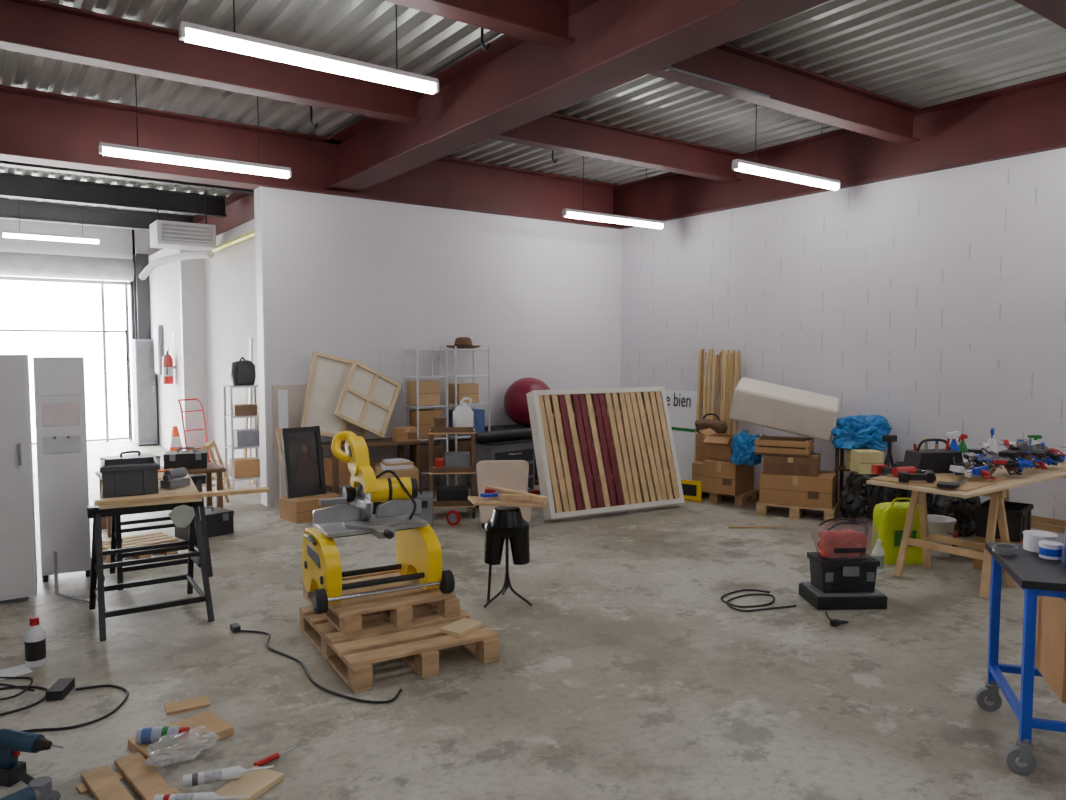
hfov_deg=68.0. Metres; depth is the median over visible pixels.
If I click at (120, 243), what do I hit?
wall
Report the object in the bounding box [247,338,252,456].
plank
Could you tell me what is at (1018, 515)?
plastic crate
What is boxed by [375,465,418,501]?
cardboard box
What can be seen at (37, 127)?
beam
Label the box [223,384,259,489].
shelving
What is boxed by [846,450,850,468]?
box
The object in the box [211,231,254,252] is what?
gas pipe
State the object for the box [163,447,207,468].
tool case
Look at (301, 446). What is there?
framed picture
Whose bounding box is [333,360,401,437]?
canvas
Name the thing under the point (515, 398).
exercise ball
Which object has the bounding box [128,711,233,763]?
scrap
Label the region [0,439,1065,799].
floor
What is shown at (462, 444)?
storage box
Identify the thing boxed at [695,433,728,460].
cardboard box
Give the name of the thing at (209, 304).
wall
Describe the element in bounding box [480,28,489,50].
ceiling hook
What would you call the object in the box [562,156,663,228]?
lamp
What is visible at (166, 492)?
plank
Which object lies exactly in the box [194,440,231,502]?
trestle
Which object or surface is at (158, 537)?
wooden pallet
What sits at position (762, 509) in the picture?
wooden pallet
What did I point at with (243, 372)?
backpack
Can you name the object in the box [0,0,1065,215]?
ceiling
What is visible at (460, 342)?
straw hat
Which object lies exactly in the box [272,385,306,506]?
board
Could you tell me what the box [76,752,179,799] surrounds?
scrap
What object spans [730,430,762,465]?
plastic bag
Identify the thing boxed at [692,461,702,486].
cardboard box
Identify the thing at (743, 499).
wooden pallet
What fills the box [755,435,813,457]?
wooden crate
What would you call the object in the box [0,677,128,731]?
cable
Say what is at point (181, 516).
hanging cloth
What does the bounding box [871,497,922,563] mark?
jerry can
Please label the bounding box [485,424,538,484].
storage cabinet
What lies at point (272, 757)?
screwdriver
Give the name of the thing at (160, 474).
paper stack
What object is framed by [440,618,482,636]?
wood offcut
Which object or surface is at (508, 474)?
chair
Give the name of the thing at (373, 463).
cardboard box
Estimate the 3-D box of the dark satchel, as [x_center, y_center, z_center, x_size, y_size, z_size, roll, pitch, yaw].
[1.976,0.257,8.781,0.363,0.219,0.260,2,4,24]
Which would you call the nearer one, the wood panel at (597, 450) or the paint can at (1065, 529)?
the paint can at (1065, 529)
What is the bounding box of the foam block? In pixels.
[729,377,839,441]
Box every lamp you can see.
[1,198,100,243]
[99,74,291,178]
[179,0,438,93]
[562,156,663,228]
[732,104,840,189]
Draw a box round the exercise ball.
[504,377,549,425]
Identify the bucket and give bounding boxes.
[927,514,956,556]
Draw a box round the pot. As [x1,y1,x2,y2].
[433,417,446,426]
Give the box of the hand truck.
[178,398,210,461]
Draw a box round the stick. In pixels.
[729,526,778,528]
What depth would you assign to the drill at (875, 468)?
5.47 m
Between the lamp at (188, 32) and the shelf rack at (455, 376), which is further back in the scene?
the shelf rack at (455, 376)
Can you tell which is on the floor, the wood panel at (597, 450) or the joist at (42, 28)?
the wood panel at (597, 450)
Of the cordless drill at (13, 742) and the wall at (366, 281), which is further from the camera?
the wall at (366, 281)
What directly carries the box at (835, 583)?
on the floor
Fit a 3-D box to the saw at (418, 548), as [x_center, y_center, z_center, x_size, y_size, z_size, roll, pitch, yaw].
[-0.892,0.630,4.383,0.764,0.886,0.587,-2,4,-30]
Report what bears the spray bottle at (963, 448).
on the table at (997, 490)
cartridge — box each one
[135,726,189,743]
[154,792,248,799]
[183,765,273,787]
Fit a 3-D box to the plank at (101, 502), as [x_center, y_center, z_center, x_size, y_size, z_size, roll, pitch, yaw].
[-2.073,0.572,4.711,0.950,0.022,0.080,-2,4,-28]
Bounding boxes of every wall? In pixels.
[0,219,163,258]
[149,219,259,464]
[254,186,620,506]
[620,148,1065,544]
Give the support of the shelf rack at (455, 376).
on the floor
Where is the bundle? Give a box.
[694,347,740,461]
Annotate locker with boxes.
[131,339,157,445]
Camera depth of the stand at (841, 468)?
7.71 m
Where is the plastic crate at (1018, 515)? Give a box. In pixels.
[975,499,1033,541]
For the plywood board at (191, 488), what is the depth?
4.68 m
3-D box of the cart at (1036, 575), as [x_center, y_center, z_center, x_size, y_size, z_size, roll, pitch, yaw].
[2.479,1.019,3.046,1.275,0.780,0.628,1,4,19]
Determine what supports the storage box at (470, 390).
on the shelf rack at (455, 376)
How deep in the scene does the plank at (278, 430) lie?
7.84 m
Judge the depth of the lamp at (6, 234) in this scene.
11.18 m
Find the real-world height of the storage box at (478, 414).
0.280 m
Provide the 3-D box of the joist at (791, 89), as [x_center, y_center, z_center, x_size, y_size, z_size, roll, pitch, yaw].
[-0.231,-2.346,4.615,9.160,0.300,0.160,-3,4,-36]
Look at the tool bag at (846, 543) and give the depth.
4.94 m
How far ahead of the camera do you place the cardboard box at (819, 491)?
7.51 m
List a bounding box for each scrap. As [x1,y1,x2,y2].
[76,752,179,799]
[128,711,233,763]
[164,695,209,714]
[214,766,283,799]
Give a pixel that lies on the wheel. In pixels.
(453, 517)
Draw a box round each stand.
[483,506,531,607]
[834,448,882,511]
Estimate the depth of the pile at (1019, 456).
5.50 m
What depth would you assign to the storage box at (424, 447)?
8.74 m
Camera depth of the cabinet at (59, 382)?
5.45 m
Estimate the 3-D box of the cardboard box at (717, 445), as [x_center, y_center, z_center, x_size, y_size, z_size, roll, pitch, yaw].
[2.025,0.470,8.384,0.441,0.291,0.481,2,4,34]
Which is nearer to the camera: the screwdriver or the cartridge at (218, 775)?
the cartridge at (218, 775)
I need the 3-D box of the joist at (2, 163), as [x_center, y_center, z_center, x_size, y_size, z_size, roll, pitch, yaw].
[-5.366,-2.590,8.310,5.120,0.280,0.140,-3,4,-36]
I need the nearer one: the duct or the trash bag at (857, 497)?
the trash bag at (857, 497)
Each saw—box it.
[302,431,454,613]
[937,480,966,488]
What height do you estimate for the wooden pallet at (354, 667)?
0.135 m
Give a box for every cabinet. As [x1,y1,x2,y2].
[0,355,36,603]
[33,357,90,581]
[475,439,534,494]
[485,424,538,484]
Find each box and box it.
[279,491,339,523]
[324,457,350,485]
[370,460,382,472]
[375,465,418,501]
[392,426,416,441]
[407,381,439,405]
[409,409,441,438]
[410,443,441,471]
[414,489,432,527]
[448,438,470,465]
[449,383,478,403]
[449,408,484,435]
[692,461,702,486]
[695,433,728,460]
[699,428,748,460]
[703,459,753,495]
[759,470,835,508]
[763,453,819,475]
[799,552,887,609]
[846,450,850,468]
[850,449,883,473]
[973,535,1022,573]
[1035,596,1065,702]
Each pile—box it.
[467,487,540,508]
[949,439,1065,479]
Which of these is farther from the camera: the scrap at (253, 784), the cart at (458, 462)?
the cart at (458, 462)
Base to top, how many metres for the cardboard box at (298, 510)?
0.202 m
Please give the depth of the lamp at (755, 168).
7.17 m
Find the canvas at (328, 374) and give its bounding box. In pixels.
[301,351,352,437]
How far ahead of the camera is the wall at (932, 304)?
7.61 m
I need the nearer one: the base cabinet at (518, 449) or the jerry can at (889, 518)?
the jerry can at (889, 518)
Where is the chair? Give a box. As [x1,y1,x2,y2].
[476,460,531,528]
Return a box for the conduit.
[663,65,769,97]
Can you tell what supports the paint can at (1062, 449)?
on the table at (997, 490)
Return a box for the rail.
[53,551,88,602]
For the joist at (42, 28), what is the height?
0.300 m
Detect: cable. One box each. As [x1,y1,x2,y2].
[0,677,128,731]
[230,623,401,703]
[721,589,848,626]
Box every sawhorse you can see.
[87,497,214,641]
[110,474,212,590]
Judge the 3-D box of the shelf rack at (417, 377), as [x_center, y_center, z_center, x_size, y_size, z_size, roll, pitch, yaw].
[-1.194,0.235,8.795,0.384,1.620,0.344,-3,4,-36]
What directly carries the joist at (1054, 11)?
attached to the ceiling
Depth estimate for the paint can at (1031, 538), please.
3.33 m
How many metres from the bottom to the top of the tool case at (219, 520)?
0.250 m
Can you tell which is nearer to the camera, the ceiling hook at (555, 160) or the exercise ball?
the ceiling hook at (555, 160)
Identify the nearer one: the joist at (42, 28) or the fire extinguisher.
the joist at (42, 28)
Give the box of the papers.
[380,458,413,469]
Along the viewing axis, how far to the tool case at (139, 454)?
7.01 m
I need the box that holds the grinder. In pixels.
[0,772,60,799]
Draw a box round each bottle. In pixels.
[24,616,45,667]
[872,540,883,572]
[946,431,960,450]
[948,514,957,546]
[958,434,967,462]
[986,428,997,451]
[1027,435,1041,444]
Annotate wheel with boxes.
[446,510,460,525]
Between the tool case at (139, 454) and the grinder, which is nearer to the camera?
the grinder
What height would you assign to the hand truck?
0.962 m
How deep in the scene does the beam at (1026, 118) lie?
7.63 m
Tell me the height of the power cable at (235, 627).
0.032 m
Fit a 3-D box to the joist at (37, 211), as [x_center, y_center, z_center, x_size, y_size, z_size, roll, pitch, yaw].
[-7.694,-2.795,11.556,5.120,0.280,0.140,-3,4,-36]
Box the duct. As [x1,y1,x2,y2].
[139,250,213,279]
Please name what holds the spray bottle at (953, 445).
on the table at (997, 490)
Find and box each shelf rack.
[403,348,447,489]
[440,346,489,485]
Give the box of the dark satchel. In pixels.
[695,413,727,432]
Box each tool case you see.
[100,451,160,469]
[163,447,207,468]
[175,506,233,539]
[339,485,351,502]
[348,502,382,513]
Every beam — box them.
[0,84,619,228]
[193,0,829,235]
[613,72,1065,228]
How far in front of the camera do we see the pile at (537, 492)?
8.41 m
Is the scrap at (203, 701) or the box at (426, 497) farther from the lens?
the box at (426, 497)
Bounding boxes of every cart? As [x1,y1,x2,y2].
[428,427,475,517]
[975,542,1065,774]
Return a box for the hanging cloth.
[168,505,194,527]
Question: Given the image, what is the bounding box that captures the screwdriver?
[254,744,300,766]
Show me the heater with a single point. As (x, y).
(164, 234)
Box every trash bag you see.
[840,471,901,525]
[891,461,932,513]
[928,494,980,536]
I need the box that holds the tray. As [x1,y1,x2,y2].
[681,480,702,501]
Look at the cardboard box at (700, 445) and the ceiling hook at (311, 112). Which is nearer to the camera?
the ceiling hook at (311, 112)
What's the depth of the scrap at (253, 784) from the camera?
2.88 m
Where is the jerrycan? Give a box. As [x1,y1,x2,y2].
[453,397,473,426]
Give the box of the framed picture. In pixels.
[281,426,326,498]
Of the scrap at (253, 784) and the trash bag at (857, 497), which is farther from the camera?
the trash bag at (857, 497)
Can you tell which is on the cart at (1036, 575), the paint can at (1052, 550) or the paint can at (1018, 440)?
the paint can at (1052, 550)
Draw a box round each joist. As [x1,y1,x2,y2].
[0,0,741,182]
[0,160,253,193]
[0,172,226,217]
[0,198,193,230]
[384,0,920,144]
[1014,0,1065,28]
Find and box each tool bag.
[817,518,868,558]
[902,438,962,473]
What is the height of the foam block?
0.610 m
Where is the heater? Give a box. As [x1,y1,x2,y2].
[150,186,215,250]
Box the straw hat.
[446,337,480,348]
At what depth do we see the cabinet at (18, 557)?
4.96 m
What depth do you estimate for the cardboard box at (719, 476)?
8.14 m
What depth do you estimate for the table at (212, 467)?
7.25 m
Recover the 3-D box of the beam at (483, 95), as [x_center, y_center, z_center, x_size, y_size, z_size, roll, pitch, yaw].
[-0.926,-2.381,6.825,0.340,0.510,18.400,-3,4,-36]
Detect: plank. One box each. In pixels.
[94,487,268,505]
[111,492,176,498]
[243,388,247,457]
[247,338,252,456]
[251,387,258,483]
[275,427,283,463]
[278,390,287,496]
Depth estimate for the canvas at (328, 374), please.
8.15 m
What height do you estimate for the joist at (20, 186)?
0.280 m
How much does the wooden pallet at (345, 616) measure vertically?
0.115 m
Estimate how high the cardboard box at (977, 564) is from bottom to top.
0.242 m
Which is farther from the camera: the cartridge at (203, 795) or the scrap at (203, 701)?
the scrap at (203, 701)
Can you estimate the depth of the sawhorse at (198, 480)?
5.54 m
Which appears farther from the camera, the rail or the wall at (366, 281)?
the wall at (366, 281)
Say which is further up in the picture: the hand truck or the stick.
the hand truck
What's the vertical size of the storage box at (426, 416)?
0.300 m
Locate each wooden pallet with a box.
[102,531,177,562]
[299,603,499,692]
[300,570,459,636]
[702,487,759,505]
[756,500,839,521]
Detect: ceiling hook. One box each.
[310,106,317,128]
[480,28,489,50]
[552,150,556,162]
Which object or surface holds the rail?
on the floor
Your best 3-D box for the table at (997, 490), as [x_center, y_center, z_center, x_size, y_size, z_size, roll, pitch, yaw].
[3.288,0.876,5.764,2.100,0.731,0.736,-3,4,-36]
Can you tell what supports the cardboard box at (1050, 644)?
on the cart at (1036, 575)
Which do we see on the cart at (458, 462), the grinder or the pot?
the pot
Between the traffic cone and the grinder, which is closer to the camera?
the grinder
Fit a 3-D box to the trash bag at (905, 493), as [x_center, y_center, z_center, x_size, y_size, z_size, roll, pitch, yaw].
[3.463,0.820,7.290,0.386,0.642,0.429,4,5,44]
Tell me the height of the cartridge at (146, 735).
0.061 m
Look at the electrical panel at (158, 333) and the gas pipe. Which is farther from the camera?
the electrical panel at (158, 333)
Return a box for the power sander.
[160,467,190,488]
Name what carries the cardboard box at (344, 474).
on the workbench
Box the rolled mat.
[475,428,532,443]
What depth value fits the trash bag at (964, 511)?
6.76 m
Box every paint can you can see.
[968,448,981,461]
[1017,439,1031,444]
[1023,530,1057,552]
[1039,540,1062,559]
[1055,446,1065,464]
[1064,529,1065,562]
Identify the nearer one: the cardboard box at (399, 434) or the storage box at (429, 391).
the cardboard box at (399, 434)
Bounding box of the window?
[0,276,132,444]
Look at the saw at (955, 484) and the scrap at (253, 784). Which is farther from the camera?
the saw at (955, 484)
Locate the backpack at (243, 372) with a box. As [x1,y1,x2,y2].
[230,357,255,385]
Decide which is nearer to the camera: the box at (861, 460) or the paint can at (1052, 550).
the paint can at (1052, 550)
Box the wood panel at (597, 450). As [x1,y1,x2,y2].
[526,387,684,519]
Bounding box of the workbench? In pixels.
[321,437,422,493]
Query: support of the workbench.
on the floor
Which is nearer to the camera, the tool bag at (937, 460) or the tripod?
the tool bag at (937, 460)
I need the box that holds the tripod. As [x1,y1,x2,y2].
[865,435,901,535]
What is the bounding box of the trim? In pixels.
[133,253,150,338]
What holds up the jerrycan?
on the cart at (458, 462)
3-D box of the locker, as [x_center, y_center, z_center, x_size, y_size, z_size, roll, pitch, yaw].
[-6.556,-0.132,13.333,0.300,1.780,0.435,-3,4,-36]
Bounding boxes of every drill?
[0,728,63,786]
[871,464,926,476]
[898,470,935,482]
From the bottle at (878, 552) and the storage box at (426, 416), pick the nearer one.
the bottle at (878, 552)
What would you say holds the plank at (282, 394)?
on the floor
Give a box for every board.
[99,473,201,509]
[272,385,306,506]
[468,485,547,507]
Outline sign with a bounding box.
[665,390,719,479]
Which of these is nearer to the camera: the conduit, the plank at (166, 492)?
the plank at (166, 492)
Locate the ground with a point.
(94, 380)
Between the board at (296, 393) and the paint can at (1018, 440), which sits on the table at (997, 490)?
the paint can at (1018, 440)
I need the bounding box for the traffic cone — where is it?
[162,426,182,460]
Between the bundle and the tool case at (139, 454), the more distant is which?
the bundle
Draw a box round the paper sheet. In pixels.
[0,664,32,679]
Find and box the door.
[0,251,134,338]
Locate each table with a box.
[95,462,225,537]
[866,462,1065,597]
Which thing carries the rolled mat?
on the base cabinet at (518, 449)
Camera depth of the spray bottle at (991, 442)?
6.20 m
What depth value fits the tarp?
7.49 m
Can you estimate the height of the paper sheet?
0.003 m
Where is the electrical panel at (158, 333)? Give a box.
[153,325,162,374]
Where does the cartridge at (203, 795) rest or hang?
on the floor
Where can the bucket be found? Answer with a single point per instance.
(937, 524)
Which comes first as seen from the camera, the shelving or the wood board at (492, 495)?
the wood board at (492, 495)
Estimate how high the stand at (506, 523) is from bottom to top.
0.611 m
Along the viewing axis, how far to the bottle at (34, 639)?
3.99 m
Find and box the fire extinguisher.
[162,332,174,383]
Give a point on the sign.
(682, 405)
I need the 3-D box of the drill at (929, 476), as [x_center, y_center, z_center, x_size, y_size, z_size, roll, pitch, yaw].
[2.581,0.502,5.313,0.223,0.066,0.320,2,4,24]
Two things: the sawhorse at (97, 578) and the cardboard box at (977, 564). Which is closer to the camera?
the sawhorse at (97, 578)
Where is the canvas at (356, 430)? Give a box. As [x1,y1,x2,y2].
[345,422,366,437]
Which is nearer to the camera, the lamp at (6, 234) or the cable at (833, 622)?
the cable at (833, 622)
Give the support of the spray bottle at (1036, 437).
on the table at (997, 490)
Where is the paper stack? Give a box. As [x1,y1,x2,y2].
[158,472,163,482]
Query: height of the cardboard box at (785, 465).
0.172 m
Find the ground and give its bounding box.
[29,370,133,442]

